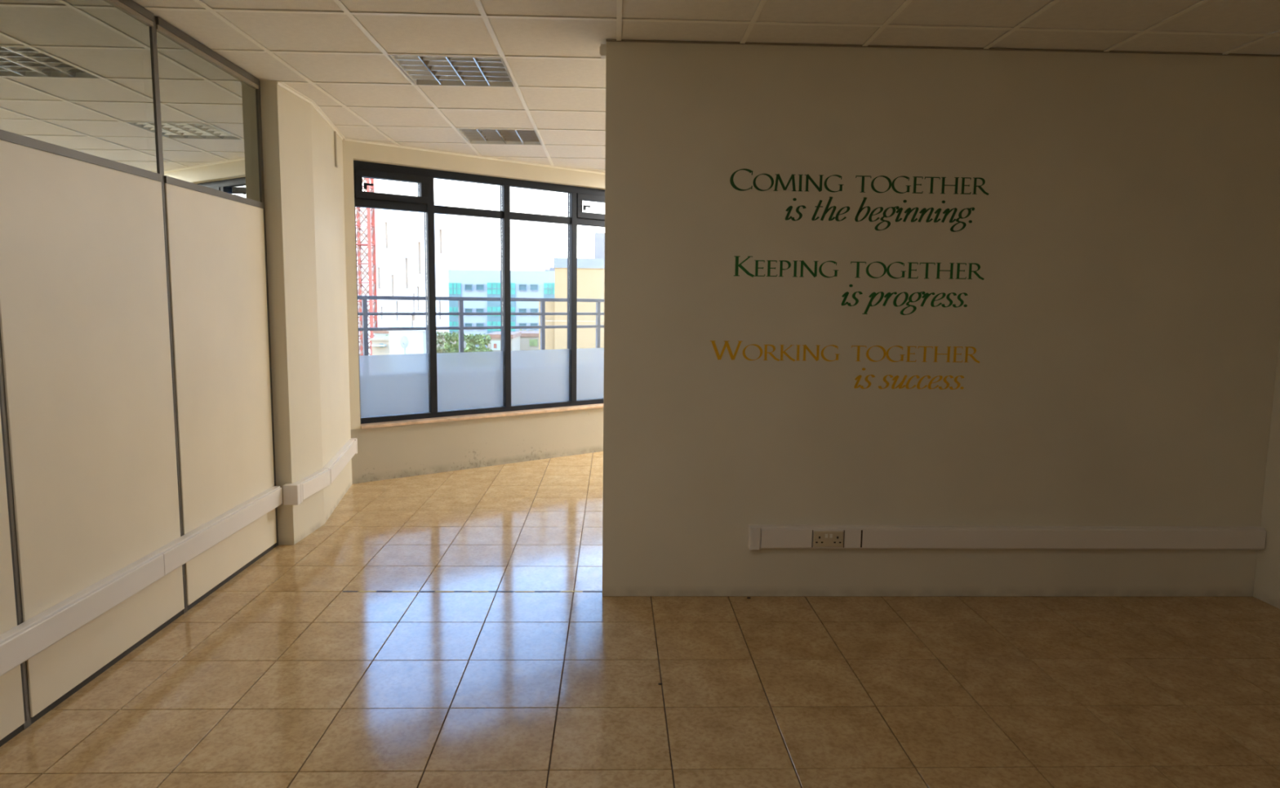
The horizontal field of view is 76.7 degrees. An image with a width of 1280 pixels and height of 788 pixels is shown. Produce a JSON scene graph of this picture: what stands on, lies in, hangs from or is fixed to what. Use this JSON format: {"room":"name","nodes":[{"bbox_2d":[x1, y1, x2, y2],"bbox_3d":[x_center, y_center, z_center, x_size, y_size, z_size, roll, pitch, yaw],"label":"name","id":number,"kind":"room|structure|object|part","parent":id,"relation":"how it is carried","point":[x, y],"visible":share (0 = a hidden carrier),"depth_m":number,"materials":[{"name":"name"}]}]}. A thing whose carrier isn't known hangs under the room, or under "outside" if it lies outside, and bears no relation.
{"room":"empty office","nodes":[
{"label":"empty office","id":0,"kind":"room"},
{"bbox_2d":[0,0,278,746],"bbox_3d":[-2.138,0.042,0.678,0.091,2.790,8.469,0,7,-2],"label":"wall","id":1,"kind":"structure","parent":0,"point":[136,412],"depth_m":3.39,"materials":[{"name":"beige laminate"}]},
{"bbox_3d":[-2.206,1.238,2.354,0.067,0.028,1.034,0,7,-2],"label":"skirting rail","id":2,"kind":"part","parent":1,"relation":"part of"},
{"bbox_3d":[-2.192,0.218,2.236,0.080,2.027,1.034,0,7,-2],"label":"panel","id":3,"kind":"part","parent":1,"relation":"part of","materials":[{"name":"beige laminate"}]},
{"bbox_3d":[-2.210,-0.195,2.727,0.079,2.790,0.036,0,7,-2],"label":"post","id":4,"kind":"part","parent":1,"relation":"part of","materials":[{"name":"brown metal"}]},
{"bbox_3d":[-2.184,-1.266,3.144,0.006,0.647,1.036,0,7,-2],"label":"glass pane","id":5,"kind":"part","parent":1,"relation":"part of","materials":[{"name":"clear glass"}]},
{"bbox_3d":[-2.214,-0.928,3.182,0.088,0.033,1.036,0,7,-2],"label":"transom rail","id":6,"kind":"part","parent":1,"relation":"part of","materials":[{"name":"brown metal"}]},
{"bbox_3d":[-2.226,0.095,3.300,0.080,2.027,1.036,0,7,-2],"label":"panel","id":7,"kind":"part","parent":1,"relation":"part of","materials":[{"name":"beige laminate"}]},
{"bbox_3d":[-2.240,1.116,3.417,0.067,0.028,1.036,0,7,-2],"label":"skirting rail","id":8,"kind":"part","parent":1,"relation":"part of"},
{"bbox_3d":[-2.204,-1.625,3.102,0.091,0.035,1.036,0,7,-2],"label":"head rail","id":9,"kind":"part","parent":1,"relation":"part of","materials":[{"name":"brown metal"}]},
{"bbox_2d":[0,485,282,675],"bbox_3d":[-2.086,1.101,0.801,0.052,0.118,8.370,0,7,-2],"label":"cable trunking","id":10,"kind":"object","parent":1,"relation":"attached to","point":[29,637],"visible":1,"depth_m":3.33,"materials":[{"name":"white plastic"}]},
{"bbox_3d":[-2.111,0.936,2.236,0.012,0.102,2.858,0,7,-2],"label":"lid","id":11,"kind":"part","parent":10,"relation":"part of","materials":[{"name":"white plastic"}]},
{"bbox_3d":[-2.178,0.697,4.306,0.012,0.102,1.308,0,7,-2],"label":"lid","id":12,"kind":"part","parent":10,"relation":"part of","materials":[{"name":"white plastic"}]},
{"bbox_3d":[-2.244,-0.318,3.791,0.079,2.790,0.036,0,7,-2],"label":"post","id":13,"kind":"part","parent":1,"relation":"part of","materials":[{"name":"brown metal"}]},
{"bbox_3d":[-2.238,-1.748,4.171,0.091,0.035,1.045,0,7,-2],"label":"head rail","id":14,"kind":"part","parent":1,"relation":"part of","materials":[{"name":"brown metal"}]},
{"bbox_3d":[-2.218,-1.389,4.213,0.006,0.647,1.045,0,7,-2],"label":"glass pane","id":15,"kind":"part","parent":1,"relation":"part of","materials":[{"name":"clear glass"}]},
{"bbox_3d":[-2.248,-1.052,4.251,0.088,0.033,1.045,0,7,-2],"label":"transom rail","id":16,"kind":"part","parent":1,"relation":"part of","materials":[{"name":"brown metal"}]},
{"bbox_3d":[-2.260,-0.028,4.369,0.080,2.027,1.045,0,7,-2],"label":"panel","id":17,"kind":"part","parent":1,"relation":"part of","materials":[{"name":"beige laminate"}]},
{"bbox_3d":[-2.274,0.992,4.486,0.067,0.028,1.045,0,7,-2],"label":"skirting rail","id":18,"kind":"part","parent":1,"relation":"part of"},
{"bbox_3d":[-2.278,-0.442,4.865,0.079,2.790,0.036,0,7,-2],"label":"post","id":19,"kind":"part","parent":1,"relation":"part of","materials":[{"name":"brown metal"}]},
{"bbox_2d":[259,53,351,544],"bbox_3d":[-2.470,-0.633,5.807,0.635,2.950,1.883,0,7,-2],"label":"wall pier","id":20,"kind":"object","parent":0,"point":[304,205],"visible":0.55,"depth_m":5.16,"materials":[{"name":"beige paint"}]},
{"bbox_2d":[282,482,302,505],"bbox_3d":[-2.148,0.617,5.002,0.090,0.124,0.082,0,7,-2],"label":"trunking corner","id":21,"kind":"object","parent":20,"relation":"attached to","point":[292,492],"visible":1,"depth_m":4.96,"materials":[{"name":"white plastic"}]},
{"bbox_2d":[295,468,330,500],"bbox_3d":[-2.127,0.588,5.263,0.052,0.118,0.440,1,7,1],"label":"cable trunking","id":22,"kind":"object","parent":20,"relation":"attached to","point":[314,482],"visible":0.92,"depth_m":5.25,"materials":[{"name":"white plastic"}]},
{"bbox_2d":[333,131,337,167],"bbox_3d":[-2.280,-1.833,6.061,0.017,0.258,0.040,-1,7,-11],"label":"cable cover","id":23,"kind":"object","parent":20,"relation":"attached to","point":[335,132],"visible":1,"depth_m":6.05,"materials":[{"name":"grey plastic"}]},
{"bbox_2d":[323,438,357,483],"bbox_3d":[-2.240,0.493,6.074,0.055,0.124,1.193,-1,7,-11],"label":"cable trunking","id":24,"kind":"object","parent":20,"relation":"attached to","point":[339,461],"visible":0.95,"depth_m":5.99,"materials":[{"name":"white plastic"}]},
{"bbox_2d":[342,128,604,484],"bbox_3d":[0.153,-0.935,8.712,6.670,2.950,0.250,-5,8,-38],"label":"wall","id":25,"kind":"structure","parent":0,"point":[389,452],"depth_m":7.17,"materials":[{"name":"beige paint"}]},
{"bbox_2d":[353,160,604,423],"bbox_3d":[0.040,-1.011,8.574,6.210,2.160,0.111,-5,8,-38],"label":"window","id":26,"kind":"structure","parent":25,"relation":"attached to","point":[431,384],"depth_m":7.41,"materials":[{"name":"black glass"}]},
{"bbox_3d":[-2.222,-1.699,6.614,0.075,0.050,0.022,-5,8,-38],"label":"handle","id":27,"kind":"part","parent":26,"relation":"part of","materials":[{"name":"black metal"}]},
{"bbox_3d":[-2.090,-1.734,6.780,0.620,0.235,0.078,-5,8,-38],"label":"vent sash","id":28,"kind":"part","parent":26,"relation":"part of","materials":[{"name":"black metal"}]},
{"bbox_3d":[-2.111,-0.686,6.911,0.620,1.748,0.008,-5,8,-38],"label":"pane","id":29,"kind":"part","parent":26,"relation":"part of","materials":[{"name":"clear glass"}]},
{"bbox_3d":[-1.553,-0.730,7.353,0.683,1.748,0.008,-5,8,-38],"label":"pane","id":30,"kind":"part","parent":26,"relation":"part of","materials":[{"name":"clear glass"}]},
{"bbox_3d":[0.015,0.037,8.710,6.090,0.047,0.070,-5,8,-38],"label":"frame sill","id":31,"kind":"part","parent":26,"relation":"part of","materials":[{"name":"black metal"}]},
{"bbox_3d":[-0.523,-1.833,7.962,0.075,0.050,0.022,-5,8,-38],"label":"handle","id":32,"kind":"part","parent":26,"relation":"part of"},
{"bbox_3d":[-0.367,-1.870,8.147,0.683,0.235,0.078,-5,8,-38],"label":"vent sash","id":33,"kind":"part","parent":26,"relation":"part of","materials":[{"name":"black metal"}]},
{"bbox_2d":[360,403,603,428],"bbox_3d":[0.079,0.081,8.655,6.183,0.027,0.113,-5,8,-38],"label":"sill","id":34,"kind":"structure","parent":25,"relation":"attached to","point":[387,424],"depth_m":7.37,"materials":[{"name":"stone"}]},
{"bbox_2d":[0,451,1279,787],"bbox_3d":[-0.739,1.219,3.894,10.000,0.250,14.900,0,7,-2],"label":"floor","id":35,"kind":"structure","parent":0,"point":[281,676],"depth_m":3.30,"materials":[{"name":"tile"}]},
{"bbox_2d":[342,590,602,591],"bbox_3d":[-0.881,1.046,4.284,1.374,0.001,0.018,0,7,-2],"label":"strip","id":36,"kind":"object","parent":35,"relation":"on","point":[377,590],"visible":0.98,"depth_m":4.28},
{"bbox_2d":[132,0,1279,172],"bbox_3d":[-0.708,-1.927,3.774,10.000,0.452,16.020,0,7,-2],"label":"ceiling","id":37,"kind":"structure","parent":0,"point":[551,48],"depth_m":3.83,"materials":[{"name":"white tile"}]},
{"bbox_2d":[276,80,345,140],"bbox_3d":[-2.195,-1.919,5.571,0.094,0.018,1.699,0,7,-8],"label":"trim","id":38,"kind":"structure","parent":37,"relation":"attached to","point":[280,83],"depth_m":5.24,"materials":[{"name":"white paint"}]},
{"bbox_2d":[386,33,515,87],"bbox_3d":[-1.020,-1.851,4.480,0.594,0.133,0.594,0,7,-2],"label":"ceiling light","id":39,"kind":"object","parent":37,"relation":"attached to","point":[423,70],"visible":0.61,"depth_m":4.49,"materials":[{"name":"metal"}]},
{"bbox_3d":[-1.163,-1.814,4.479,0.034,0.050,0.570,0,7,-2],"label":"long blade","id":40,"kind":"part","parent":39,"relation":"part of","materials":[{"name":"metal"}]},
{"bbox_3d":[-1.015,-1.789,4.296,0.570,0.038,0.024,0,7,-2],"label":"cross blade","id":41,"kind":"part","parent":39,"relation":"part of","materials":[{"name":"metal"}]},
{"bbox_3d":[-1.021,-1.814,4.484,0.594,0.058,0.594,0,7,-2],"label":"frame","id":42,"kind":"part","parent":39,"relation":"part of","materials":[{"name":"white metal"}]},
{"bbox_3d":[-1.018,-1.800,4.390,0.570,0.038,0.024,0,7,-2],"label":"cross blade","id":43,"kind":"part","parent":39,"relation":"part of","materials":[{"name":"metal"}]},
{"bbox_3d":[-1.021,-1.811,4.484,0.570,0.038,0.024,0,7,-2],"label":"cross blade","id":44,"kind":"part","parent":39,"relation":"part of","materials":[{"name":"metal"}]},
{"bbox_3d":[-1.021,-1.813,4.484,0.034,0.050,0.570,0,7,-2],"label":"long blade","id":45,"kind":"part","parent":39,"relation":"part of","materials":[{"name":"metal"}]},
{"bbox_3d":[-1.024,-1.822,4.579,0.570,0.038,0.024,0,7,-2],"label":"cross blade","id":46,"kind":"part","parent":39,"relation":"part of","materials":[{"name":"metal"}]},
{"bbox_3d":[-1.027,-1.833,4.673,0.570,0.038,0.024,0,7,-2],"label":"cross blade","id":47,"kind":"part","parent":39,"relation":"part of","materials":[{"name":"metal"}]},
{"bbox_3d":[-0.879,-1.812,4.489,0.034,0.050,0.570,0,7,-2],"label":"long blade","id":48,"kind":"part","parent":39,"relation":"part of","materials":[{"name":"metal"}]},
{"bbox_2d":[344,137,604,174],"bbox_3d":[0.105,-2.210,8.340,6.250,0.016,0.020,-5,8,-38],"label":"trim","id":49,"kind":"structure","parent":37,"relation":"attached to","point":[345,139],"depth_m":7.06,"materials":[{"name":"white ceramic"}]},
{"bbox_2d":[455,117,542,145],"bbox_3d":[-1.078,-2.057,6.267,0.594,0.133,0.594,0,7,-2],"label":"ceiling light","id":50,"kind":"object","parent":37,"relation":"attached to","point":[475,136],"visible":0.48,"depth_m":6.28,"materials":[{"name":"metal"}]},
{"bbox_3d":[-1.220,-2.020,6.267,0.034,0.050,0.570,0,7,-2],"label":"long blade","id":51,"kind":"part","parent":50,"relation":"part of","materials":[{"name":"metal"}]},
{"bbox_3d":[-1.072,-1.995,6.083,0.570,0.038,0.024,0,7,-2],"label":"cross blade","id":52,"kind":"part","parent":50,"relation":"part of","materials":[{"name":"metal"}]},
{"bbox_3d":[-1.078,-2.020,6.271,0.594,0.058,0.594,0,7,-2],"label":"frame","id":53,"kind":"part","parent":50,"relation":"part of","materials":[{"name":"white metal"}]},
{"bbox_3d":[-1.075,-2.006,6.177,0.570,0.038,0.024,0,7,-2],"label":"cross blade","id":54,"kind":"part","parent":50,"relation":"part of","materials":[{"name":"metal"}]},
{"bbox_3d":[-1.078,-2.017,6.272,0.570,0.038,0.024,0,7,-2],"label":"cross blade","id":55,"kind":"part","parent":50,"relation":"part of","materials":[{"name":"metal"}]},
{"bbox_3d":[-1.078,-2.019,6.271,0.034,0.050,0.570,0,7,-2],"label":"long blade","id":56,"kind":"part","parent":50,"relation":"part of","materials":[{"name":"metal"}]},
{"bbox_3d":[-1.081,-2.028,6.366,0.570,0.038,0.024,0,7,-2],"label":"cross blade","id":57,"kind":"part","parent":50,"relation":"part of","materials":[{"name":"metal"}]},
{"bbox_3d":[-1.084,-2.039,6.460,0.570,0.038,0.024,0,7,-2],"label":"cross blade","id":58,"kind":"part","parent":50,"relation":"part of","materials":[{"name":"metal"}]},
{"bbox_3d":[-0.936,-2.018,6.276,0.034,0.050,0.570,0,7,-2],"label":"long blade","id":59,"kind":"part","parent":50,"relation":"part of","materials":[{"name":"metal"}]},
{"bbox_2d":[602,41,1279,595],"bbox_3d":[1.566,-0.317,4.193,3.500,2.790,0.120,0,7,-2],"label":"wall","id":60,"kind":"structure","parent":0,"point":[1122,322],"depth_m":4.12,"materials":[{"name":"white paint"}]},
{"bbox_2d":[600,44,605,59],"bbox_3d":[-0.182,-1.676,3.959,0.030,0.054,0.062,0,7,-2],"label":"sensor","id":61,"kind":"object","parent":60,"relation":"attached to","point":[602,48],"visible":0.9,"depth_m":3.93,"materials":[{"name":"white plastic"}]},
{"bbox_2d":[710,340,979,363],"bbox_3d":[1.052,-0.214,4.127,1.396,0.102,0.001,0,7,-2],"label":"lettering","id":62,"kind":"object","parent":60,"relation":"attached to","point":[726,344],"depth_m":4.12,"materials":[{"name":"gold plastic"}]},
{"bbox_2d":[733,256,984,279],"bbox_3d":[1.111,-0.634,4.081,1.280,0.105,0.001,0,7,-2],"label":"lettering","id":63,"kind":"object","parent":60,"relation":"attached to","point":[737,265],"depth_m":4.08,"materials":[{"name":"green plastic"}]},
{"bbox_2d":[729,168,989,195],"bbox_3d":[1.100,-1.057,4.031,1.308,0.110,0.001,0,7,-2],"label":"lettering","id":64,"kind":"object","parent":60,"relation":"attached to","point":[778,176],"depth_m":4.03,"materials":[{"name":"green plastic"}]},
{"bbox_2d":[785,196,974,231],"bbox_3d":[1.205,-0.902,4.053,0.959,0.164,0.001,0,7,-2],"label":"lettering","id":65,"kind":"object","parent":60,"relation":"attached to","point":[908,211],"depth_m":4.05,"materials":[{"name":"green plastic"}]},
{"bbox_2d":[840,284,968,315],"bbox_3d":[1.344,-0.477,4.106,0.649,0.152,0.001,0,7,-2],"label":"lettering","id":66,"kind":"object","parent":60,"relation":"attached to","point":[845,295],"depth_m":4.11,"materials":[{"name":"green plastic"}]},
{"bbox_2d":[853,367,964,389],"bbox_3d":[1.385,-0.078,4.153,0.572,0.109,0.001,0,7,-2],"label":"lettering","id":67,"kind":"object","parent":60,"relation":"attached to","point":[858,378],"depth_m":4.16,"materials":[{"name":"gold plastic"}]},
{"bbox_2d":[605,39,1279,56],"bbox_3d":[1.585,-1.695,3.967,3.500,0.006,0.014,0,7,-2],"label":"trim","id":68,"kind":"structure","parent":60,"relation":"attached to","point":[606,40],"depth_m":3.96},
{"bbox_2d":[747,524,1266,550],"bbox_3d":[1.932,0.754,4.240,2.736,0.122,0.055,0,7,-2],"label":"cable trunking","id":69,"kind":"object","parent":60,"relation":"attached to","point":[759,536],"visible":1,"depth_m":4.22,"materials":[{"name":"white plastic"}]},
{"bbox_3d":[0.886,0.747,4.187,0.522,0.100,0.012,0,7,-2],"label":"lid","id":70,"kind":"part","parent":69,"relation":"part of","materials":[{"name":"white plastic"}]},
{"bbox_2d":[811,529,844,547],"bbox_3d":[0.974,0.750,4.178,0.167,0.092,0.012,0,7,-2],"label":"power socket","id":71,"kind":"object","parent":69,"relation":"attached to","point":[835,539],"visible":1,"depth_m":4.17,"materials":[{"name":"white plastic"}]},
{"bbox_3d":[2.224,0.759,4.231,2.151,0.100,0.012,0,7,-2],"label":"lid","id":72,"kind":"part","parent":69,"relation":"part of","materials":[{"name":"white plastic"}]},
{"bbox_2d":[1253,334,1279,608],"bbox_3d":[3.512,0.089,0.430,0.150,2.890,7.810,0,7,-2],"label":"wall","id":73,"kind":"structure","parent":0,"point":[1267,575],"depth_m":4.23,"materials":[{"name":"white paint"}]},
{"label":"outside","id":74,"kind":"structure","parent":0,"visible":0},
{"bbox_3d":[-8.282,-18.233,256.467,600.000,0.500,486.000,0,7,-2],"label":"ground","id":75,"kind":"structure","parent":74,"visible":0},
{"bbox_2d":[355,177,377,355],"bbox_3d":[-26.193,-13.617,76.859,2.253,31.069,2.253,0,7,-2],"label":"tower crane","id":76,"kind":"object","parent":75,"relation":"on","point":[371,227],"visible":0.29,"depth_m":76.97,"materials":[{"name":"metal"}]},
{"bbox_2d":[369,335,389,355],"bbox_3d":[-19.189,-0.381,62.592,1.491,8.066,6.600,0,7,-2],"label":"house","id":77,"kind":"structure","parent":75,"relation":"on","point":[380,345],"depth_m":59.42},
{"bbox_2d":[373,326,393,337],"bbox_3d":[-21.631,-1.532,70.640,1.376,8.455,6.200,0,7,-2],"label":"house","id":78,"kind":"structure","parent":75,"relation":"on","point":[377,333],"depth_m":67.22,"materials":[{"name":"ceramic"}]},
{"bbox_2d":[355,202,448,353],"bbox_3d":[-29.368,-11.453,98.455,15.062,21.619,16.000,0,7,-2],"label":"building","id":79,"kind":"structure","parent":75,"relation":"on","point":[399,234],"depth_m":90.23,"materials":[{"name":"white"}]},
{"bbox_2d":[400,335,408,354],"bbox_3d":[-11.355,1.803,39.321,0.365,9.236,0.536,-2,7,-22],"label":"satellite dish","id":80,"kind":"object","parent":75,"relation":"on","point":[404,340],"visible":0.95,"depth_m":38.95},
{"bbox_2d":[389,326,426,354],"bbox_3d":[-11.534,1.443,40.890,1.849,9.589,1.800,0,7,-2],"label":"shed","id":81,"kind":"object","parent":75,"relation":"on","point":[416,338],"visible":0.18,"depth_m":39.63,"materials":[{"name":"white"}]},
{"bbox_2d":[436,330,448,353],"bbox_3d":[-18.422,-1.881,75.586,1.863,8.102,1.864,0,7,-2],"label":"leafy tree","id":82,"kind":"object","parent":75,"relation":"on","point":[439,349],"visible":0.26,"depth_m":74.82,"materials":[{"name":"green plant"}]},
{"bbox_2d":[436,333,469,348],"bbox_3d":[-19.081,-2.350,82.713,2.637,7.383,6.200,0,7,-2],"label":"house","id":83,"kind":"structure","parent":75,"relation":"on","point":[455,342],"depth_m":79.42,"materials":[{"name":"white"}]},
{"bbox_2d":[443,331,466,352],"bbox_3d":[-12.844,-0.003,56.794,1.837,8.801,1.812,-1,7,-18],"label":"leafy tree","id":84,"kind":"object","parent":75,"relation":"on","point":[450,347],"visible":0.28,"depth_m":56.04,"materials":[{"name":"green plant"}]},
{"bbox_2d":[463,333,493,351],"bbox_3d":[-11.065,0.134,56.067,2.184,8.738,2.029,0,7,-2],"label":"leafy tree","id":85,"kind":"object","parent":75,"relation":"on","point":[471,340],"visible":0.23,"depth_m":55.12,"materials":[{"name":"green plant"}]},
{"bbox_2d":[448,267,554,347],"bbox_3d":[-19.290,-12.456,132.728,20.586,16.027,18.350,0,7,-2],"label":"office block","id":86,"kind":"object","parent":75,"relation":"on","point":[462,282],"visible":0.47,"depth_m":123.39,"materials":[{"name":"white paint"}]},
{"bbox_3d":[-26.233,-10.397,123.795,1.042,0.792,0.120,0,7,-2],"label":"pane","id":87,"kind":"part","parent":86,"relation":"part of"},
{"bbox_3d":[-26.179,-12.607,123.542,1.040,0.789,0.120,0,7,-2],"label":"pane","id":88,"kind":"part","parent":86,"relation":"part of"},
{"bbox_3d":[-26.091,-16.232,123.126,1.036,0.785,0.120,0,7,-2],"label":"pane","id":89,"kind":"part","parent":86,"relation":"part of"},
{"bbox_3d":[-24.494,-10.402,123.850,1.075,0.792,0.120,0,7,-2],"label":"pane","id":90,"kind":"part","parent":86,"relation":"part of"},
{"bbox_3d":[-24.444,-12.612,123.597,1.073,0.790,0.120,0,7,-2],"label":"pane","id":91,"kind":"part","parent":86,"relation":"part of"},
{"bbox_3d":[-24.362,-16.239,123.181,1.069,0.786,0.120,0,7,-2],"label":"pane","id":92,"kind":"part","parent":86,"relation":"part of","materials":[{"name":"blue glass"}]},
{"bbox_3d":[-17.947,-12.633,123.802,1.072,0.791,0.120,0,7,-2],"label":"pane","id":93,"kind":"part","parent":86,"relation":"part of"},
{"bbox_3d":[-17.886,-16.266,123.384,1.068,0.787,0.120,0,7,-2],"label":"pane","id":94,"kind":"part","parent":86,"relation":"part of","materials":[{"name":"blue glass"}]},
{"bbox_3d":[-16.222,-12.639,123.856,1.072,0.791,0.120,0,7,-2],"label":"pane","id":95,"kind":"part","parent":86,"relation":"part of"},
{"bbox_3d":[-16.167,-16.273,123.439,1.068,0.787,0.120,0,7,-2],"label":"pane","id":96,"kind":"part","parent":86,"relation":"part of","materials":[{"name":"blue glass"}]},
{"bbox_2d":[544,267,554,271],"bbox_3d":[-13.807,-19.477,127.233,2.107,0.688,4.000,0,7,-2],"label":"plant","id":97,"kind":"object","parent":86,"relation":"on","point":[550,268],"depth_m":125.25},
{"bbox_2d":[485,331,521,351],"bbox_3d":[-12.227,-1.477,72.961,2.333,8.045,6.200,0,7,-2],"label":"house","id":98,"kind":"structure","parent":75,"relation":"on","point":[495,341],"depth_m":69.64,"materials":[{"name":"ceramic"}]},
{"bbox_3d":[-12.406,-4.175,69.597,0.757,0.824,0.050,0,7,-2],"label":"wall panel","id":99,"kind":"part","parent":98,"relation":"part of","materials":[{"name":"white paint"}]},
{"bbox_2d":[517,330,538,350],"bbox_3d":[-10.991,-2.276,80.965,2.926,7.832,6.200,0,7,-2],"label":"house","id":100,"kind":"structure","parent":75,"relation":"on","point":[529,340],"depth_m":77.63,"materials":[{"name":"ceramic"}]},
{"bbox_2d":[537,232,604,349],"bbox_3d":[2.135,-2.791,54.142,16.718,15.306,12.180,0,7,-2],"label":"building","id":101,"kind":"structure","parent":75,"relation":"on","point":[590,271],"depth_m":47.65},
{"bbox_3d":[3.624,3.386,12.039,2.033,12.690,1.606,0,7,-2],"label":"wall","id":102,"kind":"structure","parent":0,"visible":0},
{"bbox_3d":[-0.592,0.304,9.590,8.770,1.170,7.184,0,7,-2],"label":"balcony","id":103,"kind":"object","parent":102,"relation":"attached to","visible":0},
{"bbox_2d":[357,295,604,355],"bbox_3d":[-1.039,-0.775,10.127,9.500,0.841,0.046,-5,8,-38],"label":"balcony railing","id":104,"kind":"object","parent":103,"relation":"on","point":[460,313],"visible":0.28,"depth_m":9.32,"materials":[{"name":"grey metal"}]},
{"bbox_3d":[-2.930,-0.611,8.628,0.048,0.810,0.040,-5,8,-38],"label":"post","id":105,"kind":"part","parent":104,"relation":"part of","materials":[{"name":"grey metal"}]},
{"bbox_3d":[-2.062,-0.679,9.317,0.048,0.810,0.040,-5,8,-38],"label":"post","id":106,"kind":"part","parent":104,"relation":"part of","materials":[{"name":"grey metal"}]},
{"bbox_3d":[-1.034,-1.172,10.081,9.500,0.042,0.042,-5,8,-38],"label":"rail","id":107,"kind":"part","parent":104,"relation":"part of","materials":[{"name":"grey metal"}]},
{"bbox_3d":[-1.038,-0.839,10.119,9.500,0.034,0.034,-5,8,-38],"label":"rail","id":108,"kind":"part","parent":104,"relation":"part of","materials":[{"name":"grey metal"}]},
{"bbox_3d":[-1.036,-1.001,10.101,9.500,0.032,0.032,-5,8,-38],"label":"rail","id":109,"kind":"part","parent":104,"relation":"part of","materials":[{"name":"grey metal"}]},
{"bbox_3d":[-1.204,-0.747,9.997,0.048,0.810,0.040,-5,8,-38],"label":"post","id":110,"kind":"part","parent":104,"relation":"part of","materials":[{"name":"grey metal"}]},
{"bbox_3d":[-0.547,-0.799,10.519,0.048,0.810,0.040,-5,8,-38],"label":"post","id":111,"kind":"part","parent":104,"relation":"part of","materials":[{"name":"grey metal"}]}
]}

